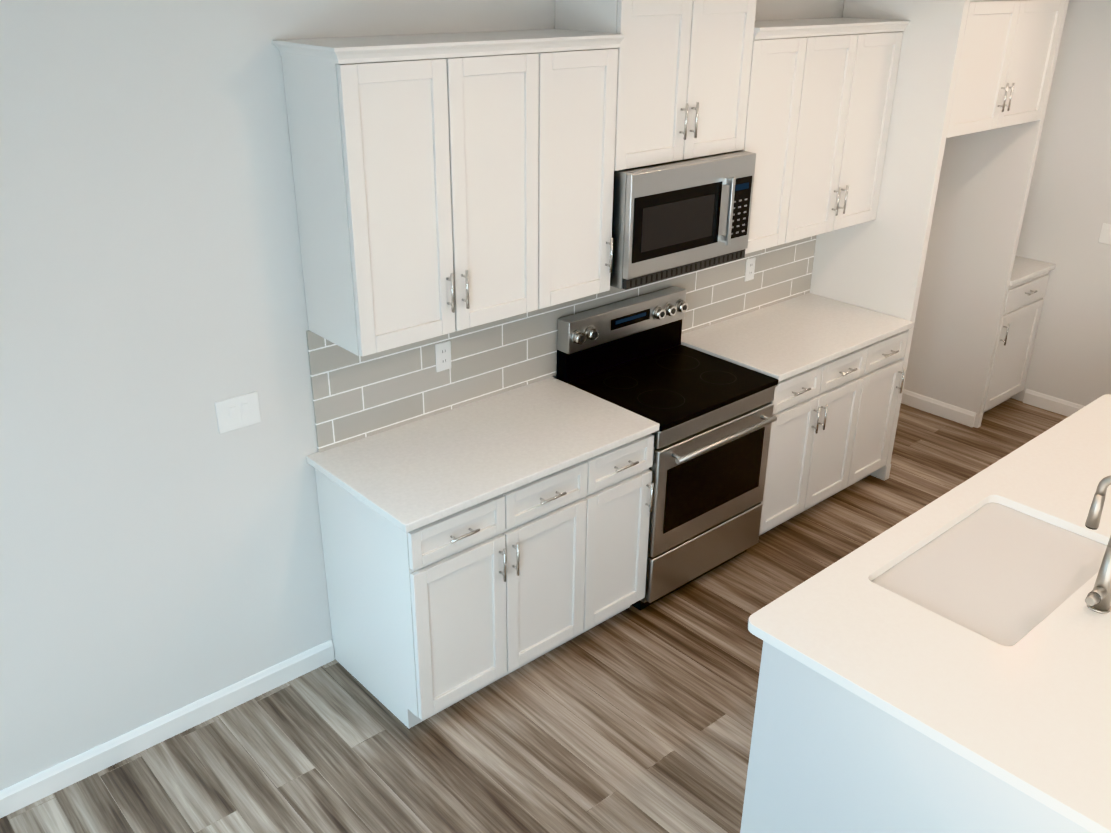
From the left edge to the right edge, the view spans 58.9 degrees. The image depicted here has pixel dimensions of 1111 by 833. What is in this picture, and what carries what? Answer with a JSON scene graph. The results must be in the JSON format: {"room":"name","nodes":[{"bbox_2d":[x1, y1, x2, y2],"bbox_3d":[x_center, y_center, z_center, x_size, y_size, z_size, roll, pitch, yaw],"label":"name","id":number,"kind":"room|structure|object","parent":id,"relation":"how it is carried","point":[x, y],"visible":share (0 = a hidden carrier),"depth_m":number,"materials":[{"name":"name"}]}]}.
{"room":"kitchen","nodes":[
{"label":"kitchen","id":0,"kind":"room"},
{"bbox_2d":[0,0,843,790],"bbox_3d":[-0.416,-0.464,3.883,8.365,2.730,0.120,-20,32,-37],"label":"wall","id":1,"kind":"structure","parent":0,"point":[160,546],"depth_m":3.11,"materials":[{"name":"white paint"}]},
{"bbox_2d":[0,639,334,817],"bbox_3d":[-2.148,1.390,2.952,3.347,0.094,0.016,-20,32,-37],"label":"baseboard","id":2,"kind":"structure","parent":1,"relation":"attached to","point":[82,765],"depth_m":3.53,"materials":[{"name":"white wood"}]},
{"bbox_2d":[215,391,260,433],"bbox_3d":[-1.077,-0.014,3.348,0.152,0.116,0.010,-20,32,-37],"label":"light switch","id":3,"kind":"object","parent":1,"relation":"attached to","point":[237,412],"visible":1,"depth_m":3.34,"materials":[{"name":"white plastic"}]},
{"bbox_2d":[272,29,624,356],"bbox_3d":[-0.315,-0.820,3.441,1.159,0.946,0.380,-20,32,-37],"label":"wall cabinet","id":4,"kind":"object","parent":1,"relation":"attached to","point":[446,183],"visible":1,"depth_m":3.24,"materials":[{"name":"white wood"}]},
{"bbox_2d":[306,235,816,451],"bbox_3d":[0.271,-0.492,4.444,3.046,0.469,0.008,-20,32,-37],"label":"tile backsplash","id":5,"kind":"structure","parent":1,"relation":"attached to","point":[355,397],"depth_m":4.01,"materials":[{"name":"grey tile"}]},
{"bbox_2d":[435,341,451,371],"bbox_3d":[-0.438,-0.235,3.856,0.072,0.116,0.008,-20,32,-37],"label":"outlet","id":6,"kind":"object","parent":5,"relation":"attached to","point":[443,355],"visible":1,"depth_m":3.85,"materials":[{"name":"white plastic"}]},
{"bbox_2d":[744,257,755,281],"bbox_3d":[0.993,-0.750,5.019,0.072,0.116,0.008,-20,32,-37],"label":"outlet","id":7,"kind":"object","parent":5,"relation":"attached to","point":[750,269],"visible":1,"depth_m":5.01,"materials":[{"name":"white plastic"}]},
{"bbox_2d":[555,0,756,170],"bbox_3d":[0.416,-1.367,3.885,0.878,0.660,0.403,-20,32,-37],"label":"wall cabinet","id":8,"kind":"object","parent":1,"relation":"attached to","point":[683,73],"visible":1,"depth_m":3.76,"materials":[{"name":"white wood"}]},
{"bbox_2d":[610,150,755,289],"bbox_3d":[0.436,-0.853,4.102,0.743,0.451,0.462,-20,32,-37],"label":"microwave","id":9,"kind":"object","parent":1,"relation":"attached to","point":[675,218],"visible":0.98,"depth_m":3.92,"materials":[{"name":"silver metal"}]},
{"bbox_2d":[741,18,909,253],"bbox_3d":[1.117,-1.335,4.604,1.136,0.946,0.380,-20,32,-37],"label":"wall cabinet","id":10,"kind":"object","parent":1,"relation":"attached to","point":[820,100],"visible":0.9,"depth_m":4.47,"materials":[{"name":"white wood"}]},
{"bbox_2d":[0,398,1066,832],"bbox_3d":[3.041,2.493,0.936,8.365,0.120,10.577,-20,32,-37],"label":"floor","id":11,"kind":"structure","parent":0,"point":[632,720],"depth_m":3.59,"materials":[{"name":"brown wood"}]},
{"bbox_2d":[315,434,653,727],"bbox_3d":[-0.240,0.520,3.937,1.162,0.900,0.658,-20,32,-37],"label":"base cabinet","id":12,"kind":"object","parent":11,"relation":"on","point":[427,621],"visible":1,"depth_m":3.64,"materials":[{"name":"white wood"}]},
{"bbox_2d":[306,377,659,532],"bbox_3d":[-0.249,0.099,3.739,1.193,0.030,0.647,-20,32,-37],"label":"countertop","id":13,"kind":"structure","parent":12,"relation":"on","point":[409,477],"depth_m":3.65,"materials":[{"name":"stone"}]},
{"bbox_2d":[557,286,778,609],"bbox_3d":[0.506,0.136,4.440,0.760,1.196,0.690,-20,32,-37],"label":"range","id":14,"kind":"object","parent":11,"relation":"on","point":[712,416],"visible":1,"depth_m":4.30,"materials":[{"name":"silver metal"}]},
{"bbox_2d":[675,331,907,535],"bbox_3d":[1.194,0.004,5.102,1.134,0.900,0.658,-20,32,-37],"label":"base cabinet","id":15,"kind":"object","parent":11,"relation":"on","point":[831,430],"visible":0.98,"depth_m":4.86,"materials":[{"name":"white wood"}]},
{"bbox_2d":[678,293,913,381],"bbox_3d":[1.195,-0.420,4.912,1.135,0.030,0.647,-20,32,-37],"label":"countertop","id":16,"kind":"structure","parent":15,"relation":"on","point":[782,340],"depth_m":4.84,"materials":[{"name":"stone"}]},
{"bbox_2d":[740,642,1087,832],"bbox_3d":[1.863,0.852,3.268,2.452,0.899,1.163,-20,32,-37],"label":"kitchen island","id":17,"kind":"object","parent":11,"relation":"on","point":[822,759],"depth_m":2.64,"materials":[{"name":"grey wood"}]},
{"bbox_2d":[748,394,1110,832],"bbox_3d":[1.892,0.461,3.003,2.456,0.030,1.372,-20,32,-37],"label":"island countertop","id":18,"kind":"structure","parent":17,"relation":"on","point":[1033,714],"depth_m":2.60,"materials":[{"name":"white stone"}]},
{"bbox_2d":[872,498,1103,645],"bbox_3d":[1.354,0.570,3.057,0.833,0.248,0.476,-20,32,-37],"label":"sink","id":19,"kind":"object","parent":18,"relation":"in","point":[1001,568],"depth_m":3.01,"materials":[{"name":"white ceramic"}]},
{"bbox_2d":[1080,466,1110,617],"bbox_3d":[1.497,0.355,2.704,0.123,0.404,0.121,-20,32,-37],"label":"faucet","id":20,"kind":"object","parent":18,"relation":"on","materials":[{"name":"silver metal"}]},
{"bbox_2d":[810,0,1068,480],"bbox_3d":[2.044,-1.021,5.438,1.204,2.503,0.681,-20,32,-37],"label":"surround","id":21,"kind":"object","parent":11,"relation":"on","point":[930,250],"visible":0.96,"depth_m":5.14,"materials":[{"name":"white wood"}]},
{"bbox_2d":[901,389,975,427],"bbox_3d":[2.383,-0.070,6.262,0.014,0.094,0.592,-20,32,-37],"label":"baseboard","id":22,"kind":"structure","parent":21,"relation":"attached to","point":[945,410],"depth_m":6.21,"materials":[{"name":"white wood"}]},
{"bbox_2d":[983,271,1048,412],"bbox_3d":[2.654,-0.521,6.287,0.579,0.900,0.658,-20,32,-37],"label":"base cabinet","id":23,"kind":"object","parent":11,"relation":"on","point":[1018,331],"visible":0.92,"depth_m":6.07,"materials":[{"name":"white wood"}]},
{"bbox_2d":[1009,256,1055,285],"bbox_3d":[2.652,-0.947,6.101,0.579,0.030,0.637,-20,32,-37],"label":"countertop","id":24,"kind":"structure","parent":23,"relation":"on","point":[1024,269],"depth_m":5.96,"materials":[{"name":"stone"}]},
{"bbox_2d":[1011,0,1110,405],"bbox_3d":[6.138,0.088,2.847,0.120,2.730,10.337,-20,32,-37],"label":"wall","id":25,"kind":"structure","parent":0,"point":[1067,214],"depth_m":5.92,"materials":[{"name":"white paint"}]},
{"bbox_2d":[1023,389,1084,416],"bbox_3d":[6.281,1.405,3.138,0.019,0.094,9.705,-20,32,-37],"label":"baseboard","id":26,"kind":"structure","parent":25,"relation":"attached to","point":[1050,403],"depth_m":6.30,"materials":[{"name":"white wood"}]},
{"bbox_2d":[1099,223,1110,244],"bbox_3d":[3.243,-1.074,5.789,0.010,0.116,0.072,-20,32,-37],"label":"light switch","id":27,"kind":"object","parent":25,"relation":"attached to","point":[1105,236],"visible":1,"depth_m":5.79,"materials":[{"name":"white plastic"}]}
]}

